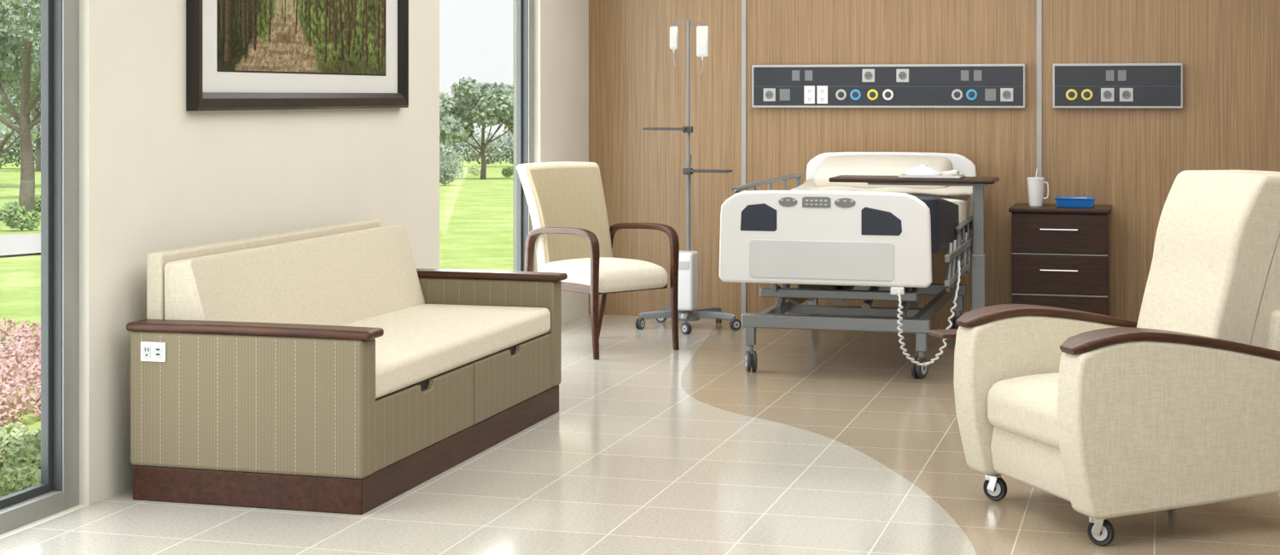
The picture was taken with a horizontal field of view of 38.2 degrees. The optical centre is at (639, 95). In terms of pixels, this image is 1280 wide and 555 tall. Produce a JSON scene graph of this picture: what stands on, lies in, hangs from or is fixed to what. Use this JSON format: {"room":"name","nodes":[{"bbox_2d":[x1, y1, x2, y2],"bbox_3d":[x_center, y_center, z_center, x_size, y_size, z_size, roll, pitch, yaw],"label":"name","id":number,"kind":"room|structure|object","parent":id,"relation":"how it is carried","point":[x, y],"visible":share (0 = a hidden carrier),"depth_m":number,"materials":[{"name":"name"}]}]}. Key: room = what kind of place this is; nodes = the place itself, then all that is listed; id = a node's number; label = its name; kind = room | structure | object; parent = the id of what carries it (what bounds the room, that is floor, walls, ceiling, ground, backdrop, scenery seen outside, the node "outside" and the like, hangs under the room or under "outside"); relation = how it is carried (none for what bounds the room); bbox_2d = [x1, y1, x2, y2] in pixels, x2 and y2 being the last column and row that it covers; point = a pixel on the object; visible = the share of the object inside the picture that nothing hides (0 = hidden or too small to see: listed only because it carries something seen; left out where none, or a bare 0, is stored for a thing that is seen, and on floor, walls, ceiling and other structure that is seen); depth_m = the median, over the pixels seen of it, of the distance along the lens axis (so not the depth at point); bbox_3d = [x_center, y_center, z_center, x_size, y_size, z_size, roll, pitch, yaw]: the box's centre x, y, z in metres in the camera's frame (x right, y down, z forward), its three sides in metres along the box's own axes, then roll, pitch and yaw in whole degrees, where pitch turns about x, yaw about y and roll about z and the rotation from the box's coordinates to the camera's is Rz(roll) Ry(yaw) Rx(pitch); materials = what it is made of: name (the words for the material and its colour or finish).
{"room":"hospital room","nodes":[
{"label":"hospital room","id":0,"kind":"room"},
{"bbox_2d":[0,0,588,538],"bbox_3d":[-2.217,0.100,6.405,0.180,3.100,13.130,0,0,16],"label":"wall","id":1,"kind":"structure","parent":0,"point":[156,174],"depth_m":7.52,"materials":[{"name":"paint"}]},
{"bbox_2d":[0,0,79,534],"bbox_3d":[-2.443,0.175,5.558,0.075,2.650,2.577,0,0,16],"label":"window","id":2,"kind":"structure","parent":1,"relation":"in","point":[58,490],"depth_m":6.70,"materials":[{"name":"metal"}]},
{"bbox_2d":[186,0,408,110],"bbox_3d":[-1.508,-0.588,8.496,0.052,1.300,2.180,0,0,16],"label":"framed picture","id":3,"kind":"object","parent":1,"relation":"attached to","point":[241,55],"visible":1,"depth_m":8.34,"materials":[{"name":"black wood"}]},
{"bbox_2d":[218,0,385,74],"bbox_3d":[-1.516,-0.588,8.498,0.001,0.962,1.720,0,0,16],"label":"print","id":4,"kind":"object","parent":3,"relation":"attached to","point":[305,36],"depth_m":8.43},
{"bbox_2d":[516,0,534,271],"bbox_3d":[-0.936,0.175,10.912,0.075,2.650,1.700,0,0,16],"label":"window","id":5,"kind":"structure","parent":1,"relation":"in","point":[525,8],"depth_m":11.62,"materials":[{"name":"metal"}]},
{"bbox_2d":[0,314,1279,554],"bbox_3d":[1.421,1.500,5.381,7.380,0.001,13.130,0,0,16],"label":"floor","id":6,"kind":"structure","parent":0,"point":[833,445],"depth_m":6.97,"materials":[{"name":"beige tile"}]},
{"bbox_2d":[126,219,567,514],"bbox_3d":[-1.126,1.048,7.826,0.985,0.905,2.298,0,0,16],"label":"sofa","id":7,"kind":"object","parent":6,"relation":"on","point":[320,369],"visible":1,"depth_m":6.95,"materials":[{"name":"beige fabric"}]},
{"bbox_2d":[140,341,165,361],"bbox_3d":[-1.797,0.945,6.829,0.102,0.072,0.008,0,0,16],"label":"outlet plate","id":8,"kind":"object","parent":7,"relation":"attached to","point":[150,351],"depth_m":6.83,"materials":[{"name":"white plastic"}]},
{"bbox_2d":[164,223,424,325],"bbox_3d":[-1.407,0.806,7.907,0.232,0.387,2.035,0,0,16],"label":"cushion","id":9,"kind":"object","parent":7,"relation":"on","point":[346,274],"depth_m":7.72,"materials":[{"name":"beige fabric"}]},
{"bbox_2d":[340,303,550,398],"bbox_3d":[-1.074,1.049,7.813,0.800,0.136,2.035,0,0,16],"label":"seat cushion","id":10,"kind":"object","parent":7,"relation":"on","point":[421,346],"depth_m":7.83,"materials":[{"name":"beige fabric"}]},
{"bbox_2d":[517,161,679,359],"bbox_3d":[-0.274,0.954,11.021,0.665,1.098,0.809,0,0,-41],"label":"chair","id":11,"kind":"object","parent":6,"relation":"on","point":[572,234],"visible":0.84,"depth_m":11.01,"materials":[{"name":"beige fabric"}]},
{"bbox_2d":[539,256,668,292],"bbox_3d":[-0.219,1.049,10.958,0.550,0.165,0.600,0,0,-41],"label":"seat cushion","id":12,"kind":"object","parent":11,"relation":"on","point":[613,275],"depth_m":10.76,"materials":[{"name":"beige fabric"}]},
{"bbox_2d":[634,20,741,334],"bbox_3d":[0.337,0.507,11.948,0.659,1.985,0.678,0,0,16],"label":"stand","id":13,"kind":"object","parent":6,"relation":"on","point":[688,260],"visible":0.96,"depth_m":11.89,"materials":[{"name":"grey metal"}]},
{"bbox_2d":[642,126,692,132],"bbox_3d":[0.187,0.219,11.977,0.310,0.040,0.160,0,0,16],"label":"tray","id":14,"kind":"object","parent":13,"relation":"on","point":[685,129],"depth_m":11.93,"materials":[{"name":"grey plastic"}]},
{"bbox_2d":[669,26,678,66],"bbox_3d":[0.220,-0.320,11.989,0.055,0.260,0.030,0,0,16],"label":"bag","id":15,"kind":"object","parent":13,"relation":"hanging from","point":[673,30],"visible":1,"depth_m":11.98,"materials":[{"name":"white plastic"}]},
{"bbox_2d":[696,25,709,74],"bbox_3d":[0.403,-0.295,11.937,0.080,0.310,0.030,0,0,16],"label":"bag","id":16,"kind":"object","parent":13,"relation":"hanging from","point":[702,40],"visible":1,"depth_m":11.93,"materials":[{"name":"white plastic"}]},
{"bbox_2d":[682,168,732,174],"bbox_3d":[0.428,0.489,11.910,0.310,0.040,0.160,0,0,16],"label":"tray","id":17,"kind":"object","parent":13,"relation":"on","point":[685,171],"depth_m":11.85,"materials":[{"name":"grey plastic"}]},
{"bbox_2d":[718,151,976,378],"bbox_3d":[1.320,0.932,10.799,1.227,1.135,2.554,0,0,16],"label":"hospital bed","id":18,"kind":"object","parent":6,"relation":"on","point":[869,247],"visible":0.91,"depth_m":9.70,"materials":[{"name":"white plastic"}]},
{"bbox_2d":[913,195,971,253],"bbox_3d":[1.330,0.673,10.835,1.100,0.305,2.360,0,0,16],"label":"mattress","id":19,"kind":"object","parent":18,"relation":"on","point":[944,213],"visible":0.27,"depth_m":9.69,"materials":[{"name":"blue fabric"}]},
{"bbox_2d":[789,178,972,223],"bbox_3d":[1.458,0.640,11.308,1.138,0.199,1.380,0,0,16],"label":"sheet","id":20,"kind":"object","parent":19,"relation":"on","point":[961,195],"visible":0.23,"depth_m":11.29,"materials":[{"name":"beige fabric"}]},
{"bbox_2d":[814,154,953,189],"bbox_3d":[1.543,0.490,11.720,0.840,0.221,0.417,0,0,16],"label":"pillow","id":21,"kind":"object","parent":20,"relation":"on","point":[877,165],"visible":0.6,"depth_m":11.61,"materials":[{"name":"beige fabric"}]},
{"bbox_2d":[828,174,999,310],"bbox_3d":[1.629,0.992,10.975,0.960,1.016,0.671,0,0,16],"label":"table","id":22,"kind":"object","parent":6,"relation":"on","point":[978,258],"visible":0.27,"depth_m":10.84,"materials":[{"name":"brown wood"}]},
{"bbox_2d":[898,163,965,178],"bbox_3d":[1.724,0.444,10.921,0.360,0.078,0.280,0,0,16],"label":"towel","id":23,"kind":"object","parent":22,"relation":"on","point":[922,171],"visible":1,"depth_m":10.84,"materials":[{"name":"white fabric"}]},
{"bbox_2d":[898,173,965,178],"bbox_3d":[1.724,0.473,10.921,0.360,0.019,0.280,0,0,16],"label":"tray","id":24,"kind":"object","parent":22,"relation":"on","point":[905,175],"depth_m":10.82,"materials":[{"name":"grey plastic"}]},
{"bbox_2d":[1008,203,1111,315],"bbox_3d":[2.633,1.095,11.568,0.607,0.809,0.542,0,0,16],"label":"base cabinet","id":25,"kind":"object","parent":6,"relation":"on","point":[1061,256],"visible":0.71,"depth_m":11.34,"materials":[{"name":"brown wood"}]},
{"bbox_2d":[1026,168,1048,206],"bbox_3d":[2.477,0.573,11.561,0.113,0.236,0.113,0,0,-29],"label":"cup","id":26,"kind":"object","parent":25,"relation":"on","point":[1035,184],"visible":1,"depth_m":11.52,"materials":[{"name":"white plastic"}]},
{"bbox_2d":[1054,196,1095,207],"bbox_3d":[2.700,0.660,11.478,0.241,0.061,0.160,0,0,16],"label":"tray","id":27,"kind":"object","parent":25,"relation":"on","point":[1061,201],"visible":1,"depth_m":11.42,"materials":[{"name":"blue plastic"}]},
{"bbox_2d":[927,169,1279,545],"bbox_3d":[1.799,0.890,6.728,1.153,1.220,1.026,0,0,-18],"label":"recliner","id":28,"kind":"object","parent":6,"relation":"on","point":[1176,406],"visible":1,"depth_m":6.39,"materials":[{"name":"beige fabric"}]},
{"bbox_2d":[927,328,957,338],"bbox_3d":[1.216,0.905,6.982,0.200,0.028,0.185,0,0,-18],"label":"shelf","id":29,"kind":"object","parent":28,"relation":"attached to","point":[952,333],"depth_m":6.96,"materials":[{"name":"brown wood"}]},
{"bbox_2d":[987,372,1059,448],"bbox_3d":[1.641,1.110,6.609,0.620,0.210,0.590,0,0,-18],"label":"seat cushion","id":30,"kind":"object","parent":28,"relation":"on","point":[1022,406],"depth_m":6.57,"materials":[{"name":"beige fabric"}]},
{"bbox_2d":[588,0,1279,325],"bbox_3d":[3.220,0.025,11.773,7.740,2.950,0.150,0,0,16],"label":"wall","id":31,"kind":"structure","parent":0,"point":[1129,160],"depth_m":12.08,"materials":[{"name":"brown wood"}]},
{"bbox_2d":[741,0,746,314],"bbox_3d":[0.696,0.025,12.399,0.032,2.950,0.012,0,0,16],"label":"trim","id":32,"kind":"structure","parent":31,"relation":"attached to","point":[743,2],"depth_m":12.39,"materials":[{"name":"metal"}]},
{"bbox_2d":[751,64,1025,108],"bbox_3d":[1.611,-0.062,12.109,1.788,0.285,0.074,0,0,16],"label":"medical wall panel","id":33,"kind":"object","parent":31,"relation":"attached to","point":[860,85],"visible":1,"depth_m":12.07,"materials":[{"name":"grey plastic"}]},
{"bbox_2d":[763,87,775,101],"bbox_3d":[0.861,-0.006,12.297,0.082,0.086,0.008,0,0,16],"label":"power socket","id":34,"kind":"object","parent":33,"relation":"attached to","point":[769,93],"depth_m":12.29,"materials":[{"name":"grey plastic"}]},
{"bbox_2d":[779,88,790,100],"bbox_3d":[0.961,-0.006,12.268,0.070,0.078,0.008,0,0,16],"label":"switch plate","id":35,"kind":"object","parent":33,"relation":"attached to","point":[784,93],"depth_m":12.26,"materials":[{"name":"grey plastic"}]},
{"bbox_2d":[791,69,799,81],"bbox_3d":[1.033,-0.133,12.248,0.052,0.068,0.008,0,0,16],"label":"switch plate","id":36,"kind":"object","parent":33,"relation":"attached to","point":[795,73],"depth_m":12.24,"materials":[{"name":"grey plastic"}]},
{"bbox_2d":[804,69,812,81],"bbox_3d":[1.116,-0.133,12.225,0.052,0.068,0.008,0,0,16],"label":"switch plate","id":37,"kind":"object","parent":33,"relation":"attached to","point":[808,73],"depth_m":12.22,"materials":[{"name":"grey plastic"}]},
{"bbox_2d":[803,86,814,103],"bbox_3d":[1.121,-0.006,12.223,0.072,0.118,0.008,0,0,16],"label":"wall outlet","id":38,"kind":"object","parent":33,"relation":"attached to","point":[809,91],"depth_m":12.22,"materials":[{"name":"white plastic"}]},
{"bbox_2d":[816,86,827,103],"bbox_3d":[1.203,-0.006,12.200,0.072,0.118,0.008,0,0,16],"label":"wall outlet","id":39,"kind":"object","parent":33,"relation":"attached to","point":[822,91],"depth_m":12.20,"materials":[{"name":"white plastic"}]},
{"bbox_2d":[835,89,846,99],"bbox_3d":[1.323,-0.006,12.163,0.072,0.072,0.016,0,0,16],"label":"outlet","id":40,"kind":"object","parent":33,"relation":"attached to","point":[840,94],"depth_m":12.16,"materials":[{"name":"grey plastic"}]},
{"bbox_2d":[849,89,861,99],"bbox_3d":[1.415,-0.006,12.137,0.072,0.072,0.016,0,0,16],"label":"outlet","id":41,"kind":"object","parent":33,"relation":"attached to","point":[854,94],"depth_m":12.13,"materials":[{"name":"blue plastic"}]},
{"bbox_2d":[862,69,874,81],"bbox_3d":[1.497,-0.131,12.118,0.082,0.086,0.008,0,0,16],"label":"power socket","id":42,"kind":"object","parent":33,"relation":"attached to","point":[868,74],"depth_m":12.11,"materials":[{"name":"grey plastic"}]},
{"bbox_2d":[866,89,878,99],"bbox_3d":[1.523,-0.006,12.106,0.072,0.072,0.016,0,0,16],"label":"outlet","id":43,"kind":"object","parent":33,"relation":"attached to","point":[871,94],"depth_m":12.10,"materials":[{"name":"yellow plastic"}]},
{"bbox_2d":[882,89,893,99],"bbox_3d":[1.620,-0.006,12.079,0.072,0.072,0.016,0,0,16],"label":"outlet","id":44,"kind":"object","parent":33,"relation":"attached to","point":[887,94],"depth_m":12.07,"materials":[{"name":"white plastic"}]},
{"bbox_2d":[896,69,908,81],"bbox_3d":[1.712,-0.131,12.057,0.082,0.086,0.008,0,0,16],"label":"power socket","id":45,"kind":"object","parent":33,"relation":"attached to","point":[902,75],"depth_m":12.05,"materials":[{"name":"grey plastic"}]},
{"bbox_2d":[951,88,962,100],"bbox_3d":[2.051,-0.005,11.958,0.072,0.072,0.016,0,0,16],"label":"outlet","id":46,"kind":"object","parent":33,"relation":"attached to","point":[957,94],"depth_m":11.95,"materials":[{"name":"grey plastic"}]},
{"bbox_2d":[960,69,969,81],"bbox_3d":[2.099,-0.130,11.948,0.052,0.068,0.008,0,0,16],"label":"switch plate","id":47,"kind":"object","parent":33,"relation":"attached to","point":[964,73],"depth_m":11.94,"materials":[{"name":"grey plastic"}]},
{"bbox_2d":[965,88,977,100],"bbox_3d":[2.140,-0.005,11.932,0.072,0.072,0.016,0,0,16],"label":"outlet","id":48,"kind":"object","parent":33,"relation":"attached to","point":[971,94],"depth_m":11.93,"materials":[{"name":"blue plastic"}]},
{"bbox_2d":[973,69,982,81],"bbox_3d":[2.178,-0.129,11.926,0.052,0.068,0.008,0,0,16],"label":"switch plate","id":49,"kind":"object","parent":33,"relation":"attached to","point":[977,73],"depth_m":11.92,"materials":[{"name":"grey plastic"}]},
{"bbox_2d":[984,88,995,100],"bbox_3d":[2.256,-0.005,11.904,0.070,0.078,0.008,0,0,16],"label":"switch plate","id":50,"kind":"object","parent":33,"relation":"attached to","point":[990,94],"depth_m":11.90,"materials":[{"name":"grey plastic"}]},
{"bbox_2d":[1000,87,1013,101],"bbox_3d":[2.355,-0.005,11.876,0.082,0.086,0.008,0,0,16],"label":"power socket","id":51,"kind":"object","parent":33,"relation":"attached to","point":[1006,94],"depth_m":11.87,"materials":[{"name":"grey plastic"}]},
{"bbox_2d":[1036,0,1041,177],"bbox_3d":[2.563,0.025,11.874,0.032,2.950,0.012,0,0,16],"label":"trim","id":52,"kind":"structure","parent":31,"relation":"attached to","point":[1038,2],"depth_m":11.87,"materials":[{"name":"metal"}]},
{"bbox_2d":[1053,63,1182,108],"bbox_3d":[3.021,-0.062,11.713,0.798,0.285,0.074,0,0,16],"label":"medical wall panel","id":53,"kind":"object","parent":31,"relation":"attached to","point":[1075,85],"visible":1,"depth_m":11.69,"materials":[{"name":"grey plastic"}]},
{"bbox_2d":[1065,88,1077,100],"bbox_3d":[2.745,-0.005,11.762,0.072,0.072,0.016,0,0,16],"label":"outlet","id":54,"kind":"object","parent":53,"relation":"attached to","point":[1071,94],"depth_m":11.76,"materials":[{"name":"yellow plastic"}]},
{"bbox_2d":[1081,88,1093,100],"bbox_3d":[2.836,-0.005,11.736,0.072,0.072,0.016,0,0,16],"label":"outlet","id":55,"kind":"object","parent":53,"relation":"attached to","point":[1086,94],"depth_m":11.73,"materials":[{"name":"yellow plastic"}]},
{"bbox_2d":[1100,87,1114,101],"bbox_3d":[2.959,-0.005,11.706,0.082,0.086,0.008,0,0,16],"label":"power socket","id":56,"kind":"object","parent":53,"relation":"attached to","point":[1107,94],"depth_m":11.70,"materials":[{"name":"grey plastic"}]},
{"bbox_2d":[1105,69,1114,81],"bbox_3d":[2.974,-0.127,11.702,0.052,0.068,0.008,0,0,16],"label":"switch plate","id":57,"kind":"object","parent":53,"relation":"attached to","point":[1109,73],"depth_m":11.70,"materials":[{"name":"grey plastic"}]},
{"bbox_2d":[1117,69,1126,81],"bbox_3d":[3.044,-0.127,11.682,0.052,0.068,0.008,0,0,16],"label":"switch plate","id":58,"kind":"object","parent":53,"relation":"attached to","point":[1121,73],"depth_m":11.68,"materials":[{"name":"grey plastic"}]},
{"bbox_2d":[1119,87,1133,101],"bbox_3d":[3.070,-0.005,11.675,0.082,0.086,0.008,0,0,16],"label":"power socket","id":59,"kind":"object","parent":53,"relation":"attached to","point":[1125,94],"depth_m":11.67,"materials":[{"name":"grey plastic"}]},
{"label":"outside","id":60,"kind":"structure","parent":0,"visible":0},
{"bbox_2d":[0,155,513,497],"bbox_3d":[-20.302,4.055,101.289,86.030,4.871,196.000,0,0,16],"label":"lawn","id":61,"kind":"structure","parent":60,"point":[476,215],"depth_m":29.20,"materials":[{"name":"green plant"}]},
{"bbox_2d":[0,425,11,441],"bbox_3d":[-2.815,1.610,8.850,0.676,0.174,0.267,0,0,-22],"label":"ground cover","id":62,"kind":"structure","parent":61,"relation":"on","point":[5,433],"depth_m":8.69,"materials":[{"name":"green plant"}]},
{"bbox_2d":[0,436,18,468],"bbox_3d":[-3.050,1.601,8.248,0.558,0.164,0.317,0,0,0],"label":"ground cover","id":63,"kind":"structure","parent":61,"relation":"on","point":[4,455],"depth_m":8.29,"materials":[{"name":"green plant"}]},
{"bbox_2d":[0,352,22,368],"bbox_3d":[-4.000,1.605,10.683,0.930,0.275,0.390,0,0,0],"label":"clump","id":64,"kind":"object","parent":61,"relation":"on","point":[6,357],"visible":0.12,"depth_m":10.61,"materials":[{"name":"pink plant"}]},
{"bbox_2d":[0,361,29,424],"bbox_3d":[-3.458,1.567,9.685,0.478,0.279,0.797,0,0,-16],"label":"clump","id":65,"kind":"object","parent":61,"relation":"on","point":[4,384],"visible":0.94,"depth_m":9.52,"materials":[{"name":"pink plant"}]},
{"bbox_2d":[0,0,40,211],"bbox_3d":[-10.826,-0.401,33.265,4.811,5.366,4.338,0,0,16],"label":"tree","id":66,"kind":"object","parent":61,"relation":"on","point":[26,197],"visible":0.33,"depth_m":32.95,"materials":[{"name":"green plant"}]},
{"bbox_2d":[0,443,40,494],"bbox_3d":[-2.735,1.587,7.933,0.596,0.166,0.577,0,0,10],"label":"ground cover","id":67,"kind":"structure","parent":61,"relation":"on","point":[21,473],"depth_m":7.69,"materials":[{"name":"green plant"}]},
{"bbox_2d":[0,6,40,122],"bbox_3d":[-14.300,-0.030,46.051,4.998,5.259,4.573,0,0,16],"label":"tree","id":68,"kind":"object","parent":61,"relation":"on","point":[35,111],"visible":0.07,"depth_m":46.26,"materials":[{"name":"green plant"}]},
{"bbox_2d":[0,201,40,230],"bbox_3d":[-10.018,1.954,30.016,1.580,0.503,1.120,0,0,-10],"label":"shrub","id":69,"kind":"object","parent":61,"relation":"on","point":[14,215],"visible":0.6,"depth_m":30.01,"materials":[{"name":"green plant"}]},
{"bbox_2d":[0,384,40,424],"bbox_3d":[-3.047,1.585,9.748,0.634,0.260,0.570,0,0,0],"label":"clump","id":70,"kind":"object","parent":61,"relation":"on","point":[28,405],"visible":0.16,"depth_m":9.60,"materials":[{"name":"pink plant"}]},
{"bbox_2d":[0,355,40,401],"bbox_3d":[-3.513,1.557,10.222,0.695,0.258,0.553,0,0,-25],"label":"clump","id":71,"kind":"object","parent":61,"relation":"on","point":[35,375],"visible":0.26,"depth_m":10.17,"materials":[{"name":"pink plant"}]},
{"bbox_2d":[0,316,40,355],"bbox_3d":[-4.002,1.623,12.281,0.632,0.301,0.633,0,0,-22],"label":"clump","id":72,"kind":"object","parent":61,"relation":"on","point":[26,328],"visible":0.23,"depth_m":12.37,"materials":[{"name":"pink plant"}]},
{"bbox_2d":[0,124,40,168],"bbox_3d":[-31.922,2.551,96.029,4.933,2.494,3.242,0,0,0],"label":"shrub","id":73,"kind":"object","parent":61,"relation":"on","point":[14,151],"visible":0.27,"depth_m":95.52,"materials":[{"name":"plant"}]},
{"bbox_2d":[0,33,40,156],"bbox_3d":[-20.201,0.345,58.321,5.788,5.103,4.844,0,0,16],"label":"tree","id":74,"kind":"object","parent":61,"relation":"on","point":[9,131],"visible":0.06,"depth_m":56.81,"materials":[{"name":"green plant"}]},
{"bbox_2d":[0,345,40,383],"bbox_3d":[-3.578,1.602,11.030,0.858,0.234,0.359,0,0,-28],"label":"clump","id":75,"kind":"object","parent":61,"relation":"on","point":[21,356],"visible":0.19,"depth_m":10.96,"materials":[{"name":"pink plant"}]},
{"bbox_2d":[0,114,40,171],"bbox_3d":[-28.347,0.651,87.935,6.847,5.934,7.381,0,0,16],"label":"tree","id":76,"kind":"object","parent":61,"relation":"on","point":[37,168],"visible":0.02,"depth_m":87.89,"materials":[{"name":"green plant"}]},
{"bbox_2d":[0,338,40,369],"bbox_3d":[-4.002,1.608,11.318,0.925,0.275,0.359,0,0,-36],"label":"clump","id":77,"kind":"object","parent":61,"relation":"on","point":[32,347],"visible":0.11,"depth_m":11.44,"materials":[{"name":"pink plant"}]},
{"bbox_2d":[2,332,40,355],"bbox_3d":[-4.153,1.631,12.074,0.813,0.259,0.501,0,0,6],"label":"clump","id":78,"kind":"object","parent":61,"relation":"on","point":[11,340],"visible":0.21,"depth_m":12.14,"materials":[{"name":"pink plant"}]},
{"bbox_2d":[3,421,40,438],"bbox_3d":[-2.988,1.601,8.711,0.646,0.162,0.545,0,0,8],"label":"ground cover","id":79,"kind":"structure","parent":61,"relation":"on","point":[18,430],"depth_m":8.52,"materials":[{"name":"green plant"}]},
{"bbox_2d":[3,432,40,466],"bbox_3d":[-2.661,1.591,8.424,0.261,0.175,0.451,0,0,32],"label":"ground cover","id":80,"kind":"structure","parent":61,"relation":"on","point":[33,439],"depth_m":8.29,"materials":[{"name":"green plant"}]},
{"bbox_2d":[14,331,40,356],"bbox_3d":[-3.623,1.613,11.661,0.794,0.286,0.406,0,0,27],"label":"clump","id":81,"kind":"object","parent":61,"relation":"on","point":[27,336],"visible":0.06,"depth_m":11.75,"materials":[{"name":"pink plant"}]},
{"bbox_2d":[34,193,40,212],"bbox_3d":[-12.148,2.177,38.043,1.029,0.486,0.654,0,0,0],"label":"shrub","id":82,"kind":"object","parent":61,"relation":"on","point":[37,199],"visible":0.21,"depth_m":37.85,"materials":[{"name":"green plant"}]},
{"bbox_2d":[439,91,454,111],"bbox_3d":[-10.497,1.716,89.924,5.105,3.890,4.893,0,0,16],"label":"tree","id":83,"kind":"object","parent":61,"relation":"on","point":[442,96],"visible":0.02,"depth_m":88.51,"materials":[{"name":"green plant"}]},
{"bbox_2d":[439,148,466,185],"bbox_3d":[-6.280,2.306,60.023,1.199,1.205,1.322,0,0,-16],"label":"shrub","id":84,"kind":"object","parent":61,"relation":"on","point":[450,170],"visible":0.77,"depth_m":59.83,"materials":[{"name":"green plant"}]},
{"bbox_2d":[444,163,481,174],"bbox_3d":[-7.686,3.085,76.832,2.209,0.538,1.395,0,0,20],"label":"shrub","id":85,"kind":"object","parent":61,"relation":"on","point":[473,170],"visible":0.34,"depth_m":76.47,"materials":[{"name":"green plant"}]},
{"bbox_2d":[439,124,508,164],"bbox_3d":[-10.098,2.757,104.053,5.609,2.344,3.115,0,0,0],"label":"shrub","id":86,"kind":"object","parent":61,"relation":"on","point":[491,150],"visible":0.44,"depth_m":103.61,"materials":[{"name":"plant"}]},
{"bbox_2d":[439,75,513,179],"bbox_3d":[-5.913,1.219,69.979,4.392,3.916,3.809,0,0,16],"label":"tree","id":87,"kind":"object","parent":61,"relation":"on","point":[491,104],"visible":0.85,"depth_m":68.93,"materials":[{"name":"green plant"}]},
{"bbox_2d":[497,128,513,164],"bbox_3d":[-5.495,2.801,104.096,5.518,2.335,3.114,0,0,0],"label":"shrub","id":88,"kind":"object","parent":61,"relation":"on","point":[509,147],"visible":0.09,"depth_m":103.55,"materials":[{"name":"plant"}]},
{"bbox_2d":[500,166,513,177],"bbox_3d":[-4.622,2.946,71.987,1.520,0.558,1.671,0,0,0],"label":"shrub","id":89,"kind":"object","parent":61,"relation":"on","point":[503,171],"visible":0.18,"depth_m":71.43,"materials":[{"name":"green plant"}]},
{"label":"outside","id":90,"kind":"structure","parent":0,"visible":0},
{"bbox_2d":[0,232,40,255],"bbox_3d":[-9.807,2.026,24.038,4.353,0.242,9.132,0,0,31],"label":"garden path","id":91,"kind":"structure","parent":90,"point":[19,243],"depth_m":25.88,"materials":[{"name":"white concrete"}]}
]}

